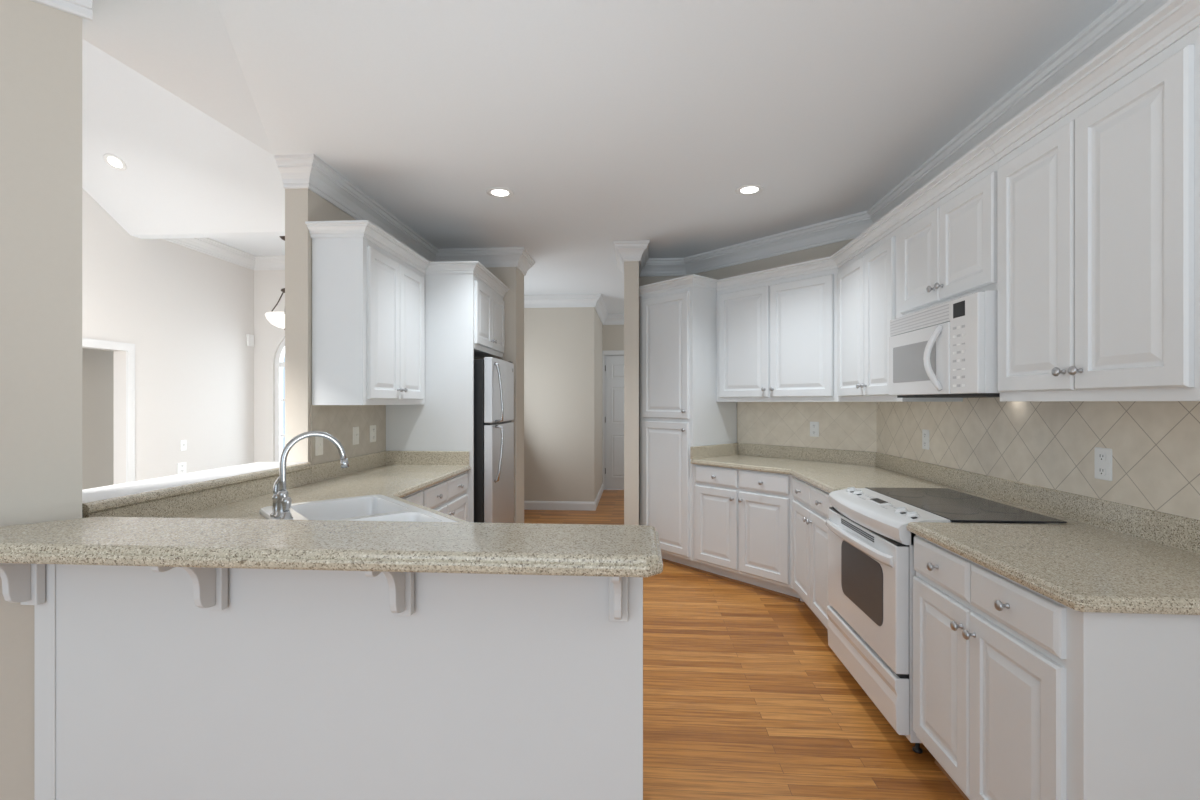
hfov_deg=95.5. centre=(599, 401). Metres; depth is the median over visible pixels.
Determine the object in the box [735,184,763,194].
recessed light
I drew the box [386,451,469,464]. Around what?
backsplash
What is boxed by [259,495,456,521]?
sink
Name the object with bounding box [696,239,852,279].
wall
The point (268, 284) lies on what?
wall
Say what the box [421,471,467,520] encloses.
base cabinet
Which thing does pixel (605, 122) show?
ceiling
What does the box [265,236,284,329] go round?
pendant light
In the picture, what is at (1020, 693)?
base cabinet
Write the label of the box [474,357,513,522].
refrigerator
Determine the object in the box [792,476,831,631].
base cabinet
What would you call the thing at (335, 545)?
countertop
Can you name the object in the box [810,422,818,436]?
wall outlet
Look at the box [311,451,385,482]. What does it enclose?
backsplash
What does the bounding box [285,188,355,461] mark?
wall
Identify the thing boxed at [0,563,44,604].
corbel
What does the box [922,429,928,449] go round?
wall outlet
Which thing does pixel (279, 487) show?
faucet
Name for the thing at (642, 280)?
wall
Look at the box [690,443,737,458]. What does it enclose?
backsplash
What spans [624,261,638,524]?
wall
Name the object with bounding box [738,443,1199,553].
backsplash
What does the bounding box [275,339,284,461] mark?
window
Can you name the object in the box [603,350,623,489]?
door
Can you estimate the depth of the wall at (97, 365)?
5.95 m
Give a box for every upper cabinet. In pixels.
[305,220,429,404]
[716,256,837,401]
[831,211,962,401]
[891,141,999,315]
[984,0,1199,400]
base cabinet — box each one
[402,490,422,505]
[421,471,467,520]
[693,464,803,601]
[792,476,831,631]
[913,535,1199,799]
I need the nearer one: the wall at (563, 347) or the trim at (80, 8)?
the trim at (80, 8)
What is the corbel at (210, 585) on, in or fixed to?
attached to the peninsula base panel at (308, 685)
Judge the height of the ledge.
0.033 m
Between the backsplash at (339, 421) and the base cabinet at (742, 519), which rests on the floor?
the base cabinet at (742, 519)
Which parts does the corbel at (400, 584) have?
plate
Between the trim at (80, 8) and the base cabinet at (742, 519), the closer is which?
the trim at (80, 8)
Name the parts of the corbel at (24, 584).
plate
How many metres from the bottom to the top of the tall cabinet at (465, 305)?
2.375 m
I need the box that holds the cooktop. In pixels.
[865,487,1066,522]
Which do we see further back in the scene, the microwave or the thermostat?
the thermostat
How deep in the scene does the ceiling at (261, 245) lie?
5.99 m
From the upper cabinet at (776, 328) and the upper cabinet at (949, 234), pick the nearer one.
the upper cabinet at (949, 234)
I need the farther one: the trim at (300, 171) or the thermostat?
the thermostat
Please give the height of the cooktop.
0.006 m
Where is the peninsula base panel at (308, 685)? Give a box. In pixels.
[34,564,642,799]
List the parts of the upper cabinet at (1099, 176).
door, knob, knob, cornice, door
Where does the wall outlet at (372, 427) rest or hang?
attached to the backsplash at (339, 421)
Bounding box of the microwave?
[889,290,999,397]
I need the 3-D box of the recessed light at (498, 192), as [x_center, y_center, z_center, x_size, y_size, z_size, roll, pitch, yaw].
[-0.643,-1.347,3.511,0.176,0.006,0.176,0,0,4]
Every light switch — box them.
[180,440,186,450]
[315,437,322,455]
[353,427,358,444]
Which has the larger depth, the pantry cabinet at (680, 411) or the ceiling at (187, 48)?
the pantry cabinet at (680, 411)
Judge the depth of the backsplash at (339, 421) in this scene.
3.46 m
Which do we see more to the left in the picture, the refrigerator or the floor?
the refrigerator
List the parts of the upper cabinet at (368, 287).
cornice, door, door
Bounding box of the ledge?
[82,462,312,513]
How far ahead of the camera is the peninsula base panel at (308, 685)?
1.33 m
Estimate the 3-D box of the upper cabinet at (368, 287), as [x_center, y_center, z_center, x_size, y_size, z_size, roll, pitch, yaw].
[-1.428,-0.493,3.497,0.361,1.023,0.954,0,0,4]
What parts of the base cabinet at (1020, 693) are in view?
knob, door, drawer, shoe moulding, knob, knob, knob, door, drawer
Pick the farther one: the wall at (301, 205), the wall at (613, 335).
the wall at (613, 335)
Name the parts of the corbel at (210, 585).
plate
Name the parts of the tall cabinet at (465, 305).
panel, cornice, door, door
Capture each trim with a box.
[30,0,92,20]
[82,338,134,482]
[164,238,284,269]
[275,154,534,275]
[524,294,623,324]
[613,0,1168,276]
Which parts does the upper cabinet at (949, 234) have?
door, knob, knob, cornice, door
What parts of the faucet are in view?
handle, lever, spout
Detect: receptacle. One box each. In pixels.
[1098,452,1105,461]
[1098,466,1105,475]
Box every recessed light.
[103,153,126,170]
[486,187,513,197]
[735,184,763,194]
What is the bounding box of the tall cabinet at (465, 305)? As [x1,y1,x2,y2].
[386,261,509,521]
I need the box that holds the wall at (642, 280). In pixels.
[639,276,682,524]
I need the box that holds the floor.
[524,489,964,799]
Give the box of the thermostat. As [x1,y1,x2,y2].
[247,334,253,346]
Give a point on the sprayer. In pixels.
(286, 502)
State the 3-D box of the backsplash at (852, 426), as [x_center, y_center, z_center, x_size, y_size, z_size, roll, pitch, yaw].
[1.585,0.171,4.312,0.010,0.371,1.170,0,0,-41]
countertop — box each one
[83,451,470,521]
[690,443,1199,614]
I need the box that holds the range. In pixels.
[826,487,1066,753]
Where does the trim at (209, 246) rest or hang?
attached to the wall at (268, 284)
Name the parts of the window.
pane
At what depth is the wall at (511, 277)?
4.86 m
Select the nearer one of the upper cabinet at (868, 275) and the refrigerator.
the upper cabinet at (868, 275)
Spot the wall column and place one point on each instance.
(41, 45)
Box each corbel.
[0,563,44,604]
[151,566,227,609]
[365,571,413,615]
[609,577,627,621]
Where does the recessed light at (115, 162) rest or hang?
attached to the ceiling at (187, 174)
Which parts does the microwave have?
door, handle, plate, control panel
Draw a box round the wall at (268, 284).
[254,270,284,462]
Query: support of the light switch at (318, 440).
attached to the backsplash at (339, 421)
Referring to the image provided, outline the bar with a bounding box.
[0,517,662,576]
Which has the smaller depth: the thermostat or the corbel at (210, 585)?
the corbel at (210, 585)
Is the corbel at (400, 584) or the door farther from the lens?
the door
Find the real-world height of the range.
0.936 m
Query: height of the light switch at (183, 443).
0.110 m
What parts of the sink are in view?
bowl, bowl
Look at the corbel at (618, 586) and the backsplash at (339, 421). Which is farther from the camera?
the backsplash at (339, 421)
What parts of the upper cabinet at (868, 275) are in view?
door, cornice, door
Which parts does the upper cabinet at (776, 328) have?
door, cornice, door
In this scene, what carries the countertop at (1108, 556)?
on the base cabinet at (1020, 693)
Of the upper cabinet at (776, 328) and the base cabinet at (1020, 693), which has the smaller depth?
the base cabinet at (1020, 693)
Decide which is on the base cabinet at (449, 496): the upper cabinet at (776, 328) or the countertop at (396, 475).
the countertop at (396, 475)
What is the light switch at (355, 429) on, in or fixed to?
attached to the backsplash at (339, 421)
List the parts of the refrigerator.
fridge door, handle, freezer door, handle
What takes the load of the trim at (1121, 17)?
attached to the wall
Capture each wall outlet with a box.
[177,462,186,474]
[370,425,375,441]
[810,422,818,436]
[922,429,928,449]
[1094,447,1111,480]
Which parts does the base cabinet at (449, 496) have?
drawer, door, door, drawer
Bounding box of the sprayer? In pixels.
[280,496,292,519]
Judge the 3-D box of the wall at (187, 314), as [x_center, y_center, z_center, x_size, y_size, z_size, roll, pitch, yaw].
[-4.393,-1.630,3.995,0.120,6.000,5.360,0,0,4]
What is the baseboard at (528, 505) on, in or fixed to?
attached to the wall at (563, 347)
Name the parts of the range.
control knob, handle, storage drawer, oven door, control panel, control knob, burner, control knob, burner, burner, burner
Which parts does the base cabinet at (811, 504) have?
door, drawer, shoe moulding, door, drawer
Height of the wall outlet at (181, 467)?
0.115 m
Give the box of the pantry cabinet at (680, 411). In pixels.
[639,274,736,570]
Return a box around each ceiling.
[82,0,279,155]
[82,39,284,238]
[211,236,284,255]
[216,0,1117,313]
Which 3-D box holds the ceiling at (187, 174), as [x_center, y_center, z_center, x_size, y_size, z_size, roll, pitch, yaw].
[-3.084,-2.750,3.102,2.616,2.470,3.760,0,0,4]
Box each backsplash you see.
[83,468,310,517]
[310,405,385,464]
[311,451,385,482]
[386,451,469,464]
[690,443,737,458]
[737,402,876,451]
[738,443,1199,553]
[877,397,1199,519]
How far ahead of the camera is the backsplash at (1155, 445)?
2.15 m
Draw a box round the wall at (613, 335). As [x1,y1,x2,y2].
[603,325,623,350]
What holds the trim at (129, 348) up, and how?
attached to the wall at (187, 314)
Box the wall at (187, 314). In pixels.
[82,188,253,484]
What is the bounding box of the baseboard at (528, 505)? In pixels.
[524,483,603,510]
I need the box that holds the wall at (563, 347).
[524,307,602,501]
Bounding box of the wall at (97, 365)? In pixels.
[82,348,113,489]
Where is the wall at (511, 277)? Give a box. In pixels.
[474,267,523,522]
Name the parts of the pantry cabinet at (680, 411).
door, door, cornice, shoe moulding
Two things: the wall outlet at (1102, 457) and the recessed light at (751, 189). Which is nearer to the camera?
the wall outlet at (1102, 457)
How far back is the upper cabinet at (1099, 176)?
1.58 m
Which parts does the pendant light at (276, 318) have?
lamp shade, arm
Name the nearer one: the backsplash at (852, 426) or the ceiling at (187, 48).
the ceiling at (187, 48)
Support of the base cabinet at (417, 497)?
on the floor
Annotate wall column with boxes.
[0,0,81,799]
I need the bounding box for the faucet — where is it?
[270,431,348,517]
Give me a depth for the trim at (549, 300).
6.89 m
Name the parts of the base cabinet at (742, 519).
drawer, door, shoe moulding, drawer, door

